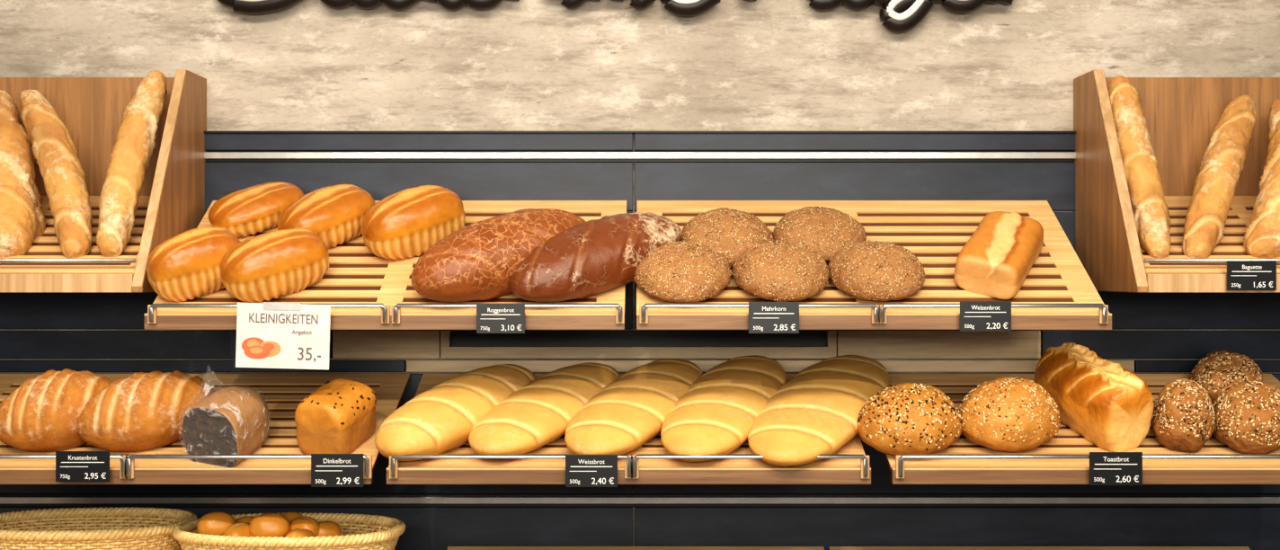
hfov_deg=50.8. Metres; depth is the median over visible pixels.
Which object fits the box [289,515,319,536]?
bread roll
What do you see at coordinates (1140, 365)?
trim
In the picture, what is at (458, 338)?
trim
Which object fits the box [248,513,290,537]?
bread roll
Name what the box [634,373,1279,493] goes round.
trim
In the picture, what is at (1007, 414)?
loaf
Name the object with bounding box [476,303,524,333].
price tag
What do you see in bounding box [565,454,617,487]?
price tag
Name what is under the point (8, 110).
baguette
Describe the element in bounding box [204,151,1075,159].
trim
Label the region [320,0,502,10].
wall sign
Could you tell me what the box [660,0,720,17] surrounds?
wall sign
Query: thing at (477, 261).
loaf
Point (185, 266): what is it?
loaf
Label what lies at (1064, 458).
display shelf
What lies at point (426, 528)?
trim
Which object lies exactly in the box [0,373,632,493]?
trim
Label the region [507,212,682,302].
loaf
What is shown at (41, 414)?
loaf
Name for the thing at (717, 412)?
loaf
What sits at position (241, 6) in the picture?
wall sign
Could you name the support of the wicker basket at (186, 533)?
on the shelf
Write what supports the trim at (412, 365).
attached to the wall
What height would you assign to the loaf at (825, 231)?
0.119 m
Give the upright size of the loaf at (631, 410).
0.171 m
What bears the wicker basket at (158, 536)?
on the shelf
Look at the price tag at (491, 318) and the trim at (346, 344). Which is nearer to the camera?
the price tag at (491, 318)
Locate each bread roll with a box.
[196,511,235,535]
[222,522,250,536]
[235,515,255,524]
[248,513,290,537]
[280,511,302,522]
[284,528,314,537]
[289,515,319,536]
[317,521,341,536]
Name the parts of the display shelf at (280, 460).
rail, rail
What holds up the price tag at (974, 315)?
attached to the display shelf at (1057, 292)
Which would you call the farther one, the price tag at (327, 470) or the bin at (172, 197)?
the bin at (172, 197)
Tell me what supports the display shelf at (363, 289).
attached to the wall
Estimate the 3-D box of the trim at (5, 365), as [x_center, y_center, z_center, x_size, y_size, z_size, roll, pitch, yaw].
[-1.664,0.202,2.991,2.286,0.026,0.018,0,0,0]
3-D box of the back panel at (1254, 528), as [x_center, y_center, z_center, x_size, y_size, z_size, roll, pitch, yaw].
[1.374,0.848,2.991,2.771,0.666,0.018,0,0,0]
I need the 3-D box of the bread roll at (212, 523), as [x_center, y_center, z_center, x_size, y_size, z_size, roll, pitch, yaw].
[-0.844,0.498,2.689,0.074,0.051,0.056,0,0,-18]
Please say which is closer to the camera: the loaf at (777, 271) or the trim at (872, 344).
the loaf at (777, 271)
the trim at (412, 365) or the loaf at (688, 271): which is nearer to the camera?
the loaf at (688, 271)
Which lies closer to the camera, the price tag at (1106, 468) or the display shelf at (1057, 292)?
the price tag at (1106, 468)
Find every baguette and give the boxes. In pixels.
[0,89,46,236]
[0,120,37,257]
[18,89,92,258]
[95,70,167,257]
[1107,75,1171,257]
[1182,94,1256,258]
[1242,119,1279,258]
[1268,98,1279,142]
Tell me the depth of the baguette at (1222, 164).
2.76 m
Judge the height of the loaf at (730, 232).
0.125 m
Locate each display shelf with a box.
[0,373,409,484]
[144,200,626,329]
[386,373,871,484]
[446,546,824,549]
[636,200,1111,329]
[828,546,1250,549]
[883,373,1279,484]
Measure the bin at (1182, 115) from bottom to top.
0.471 m
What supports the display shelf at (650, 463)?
attached to the wall
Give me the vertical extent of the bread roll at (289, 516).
0.046 m
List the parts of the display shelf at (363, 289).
rail, board, rail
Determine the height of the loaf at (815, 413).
0.186 m
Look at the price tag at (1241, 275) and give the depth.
2.61 m
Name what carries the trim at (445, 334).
attached to the wall
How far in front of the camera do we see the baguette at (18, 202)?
2.75 m
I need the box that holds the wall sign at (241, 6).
[217,0,302,14]
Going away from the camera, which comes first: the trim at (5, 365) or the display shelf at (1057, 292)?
the display shelf at (1057, 292)
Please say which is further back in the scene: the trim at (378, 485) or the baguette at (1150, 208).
the trim at (378, 485)
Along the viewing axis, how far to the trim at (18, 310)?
2.98 m
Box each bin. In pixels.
[0,69,206,293]
[1073,69,1279,293]
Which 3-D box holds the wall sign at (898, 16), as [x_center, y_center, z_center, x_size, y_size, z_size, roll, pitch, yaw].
[0.593,-0.566,2.969,0.445,0.071,0.037,0,0,0]
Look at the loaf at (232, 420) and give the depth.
2.55 m
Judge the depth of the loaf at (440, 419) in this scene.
2.60 m
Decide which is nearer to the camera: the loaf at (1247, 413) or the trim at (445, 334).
the loaf at (1247, 413)
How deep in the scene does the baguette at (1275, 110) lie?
2.87 m
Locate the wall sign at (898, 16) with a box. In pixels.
[808,0,1013,33]
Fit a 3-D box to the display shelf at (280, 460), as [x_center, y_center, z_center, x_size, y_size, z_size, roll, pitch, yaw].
[-0.959,0.306,2.749,0.910,0.176,0.452,0,0,0]
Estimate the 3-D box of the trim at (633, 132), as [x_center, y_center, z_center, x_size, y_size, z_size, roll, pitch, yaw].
[-0.024,-0.316,2.988,5.555,0.005,0.024,0,0,0]
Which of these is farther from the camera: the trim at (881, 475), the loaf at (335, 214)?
the trim at (881, 475)
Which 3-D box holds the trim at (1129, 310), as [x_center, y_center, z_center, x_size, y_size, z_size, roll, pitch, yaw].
[1.374,-0.010,2.991,2.771,0.258,0.018,0,0,0]
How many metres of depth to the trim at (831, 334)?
2.97 m
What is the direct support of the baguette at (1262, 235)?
in the bin at (1182, 115)
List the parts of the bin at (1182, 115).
panel, panel, board, rail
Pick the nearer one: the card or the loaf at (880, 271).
the card
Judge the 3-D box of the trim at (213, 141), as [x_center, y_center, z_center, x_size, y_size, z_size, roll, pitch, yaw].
[-1.411,-0.295,2.991,2.791,0.038,0.018,0,0,0]
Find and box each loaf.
[0,368,112,452]
[77,370,215,452]
[146,226,240,302]
[182,386,269,467]
[208,181,304,237]
[220,227,329,302]
[277,184,375,249]
[294,378,376,454]
[361,185,465,260]
[374,364,536,461]
[411,208,585,302]
[468,362,619,454]
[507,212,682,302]
[564,358,702,454]
[633,240,730,302]
[660,355,787,462]
[680,207,773,266]
[732,240,829,302]
[747,355,889,466]
[773,206,866,262]
[827,240,924,302]
[857,382,962,455]
[954,211,1043,300]
[959,376,1060,452]
[1034,342,1154,452]
[1150,378,1215,453]
[1189,350,1262,402]
[1212,380,1279,454]
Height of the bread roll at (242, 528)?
0.048 m
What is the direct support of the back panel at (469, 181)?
attached to the wall
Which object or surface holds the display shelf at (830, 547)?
attached to the wall
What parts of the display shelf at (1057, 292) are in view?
rail, board, rail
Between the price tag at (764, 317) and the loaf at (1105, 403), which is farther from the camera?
the loaf at (1105, 403)
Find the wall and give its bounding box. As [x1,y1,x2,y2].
[0,0,1279,546]
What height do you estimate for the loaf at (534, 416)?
0.162 m
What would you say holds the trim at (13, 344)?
attached to the wall
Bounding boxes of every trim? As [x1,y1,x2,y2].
[0,212,632,328]
[0,330,332,358]
[0,359,405,372]
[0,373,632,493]
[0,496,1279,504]
[0,506,632,549]
[204,131,1075,133]
[204,133,632,151]
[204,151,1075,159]
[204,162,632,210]
[332,330,440,358]
[406,359,1134,372]
[440,329,451,346]
[440,346,836,358]
[451,330,826,346]
[634,133,1075,151]
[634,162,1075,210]
[634,212,1279,328]
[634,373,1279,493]
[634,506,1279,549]
[826,329,836,346]
[836,330,1040,358]
[1040,330,1279,358]
[1133,359,1279,372]
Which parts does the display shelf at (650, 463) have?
rail, board, rail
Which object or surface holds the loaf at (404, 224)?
on the display shelf at (363, 289)
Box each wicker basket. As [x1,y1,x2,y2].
[0,506,197,549]
[172,512,405,549]
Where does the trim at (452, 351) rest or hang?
attached to the wall
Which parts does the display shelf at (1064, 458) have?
rail, rail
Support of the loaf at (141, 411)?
on the display shelf at (280, 460)
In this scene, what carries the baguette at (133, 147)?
in the bin at (172, 197)
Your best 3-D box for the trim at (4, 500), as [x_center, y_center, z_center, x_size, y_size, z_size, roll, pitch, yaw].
[-0.024,0.498,2.989,5.559,0.014,0.022,0,0,0]
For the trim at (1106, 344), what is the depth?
2.98 m
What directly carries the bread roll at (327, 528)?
on the bread roll
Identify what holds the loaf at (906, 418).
on the display shelf at (1064, 458)
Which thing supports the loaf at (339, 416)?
on the display shelf at (280, 460)
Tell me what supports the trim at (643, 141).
attached to the wall
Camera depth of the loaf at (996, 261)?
2.63 m
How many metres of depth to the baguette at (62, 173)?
2.76 m
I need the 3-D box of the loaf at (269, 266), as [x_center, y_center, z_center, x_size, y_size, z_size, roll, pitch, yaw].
[-0.713,-0.020,2.637,0.209,0.147,0.130,0,0,-30]
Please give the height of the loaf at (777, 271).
0.122 m
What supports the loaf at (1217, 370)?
on the display shelf at (1064, 458)
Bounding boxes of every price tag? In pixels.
[55,451,109,481]
[311,453,363,487]
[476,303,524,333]
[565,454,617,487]
[748,302,799,333]
[960,301,1011,331]
[1089,452,1142,485]
[1226,260,1276,290]
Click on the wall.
(306, 65)
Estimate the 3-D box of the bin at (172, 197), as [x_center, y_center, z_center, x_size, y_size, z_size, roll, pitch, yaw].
[-1.282,-0.202,2.804,0.637,0.471,0.388,0,0,0]
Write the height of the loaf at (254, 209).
0.123 m
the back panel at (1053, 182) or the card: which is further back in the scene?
the back panel at (1053, 182)
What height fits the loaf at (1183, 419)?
0.141 m
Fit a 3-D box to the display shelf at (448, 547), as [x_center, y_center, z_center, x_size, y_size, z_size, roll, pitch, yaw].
[-0.009,0.708,2.750,0.828,0.221,0.453,0,0,0]
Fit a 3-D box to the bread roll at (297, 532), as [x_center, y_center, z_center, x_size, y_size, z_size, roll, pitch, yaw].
[-0.670,0.520,2.650,0.054,0.041,0.070,0,0,8]
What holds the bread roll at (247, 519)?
in the wicker basket at (186, 533)
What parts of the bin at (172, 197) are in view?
rail, board, panel, panel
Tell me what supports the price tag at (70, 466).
attached to the display shelf at (280, 460)
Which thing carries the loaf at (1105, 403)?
on the display shelf at (1064, 458)
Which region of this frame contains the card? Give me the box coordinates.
[235,302,330,369]

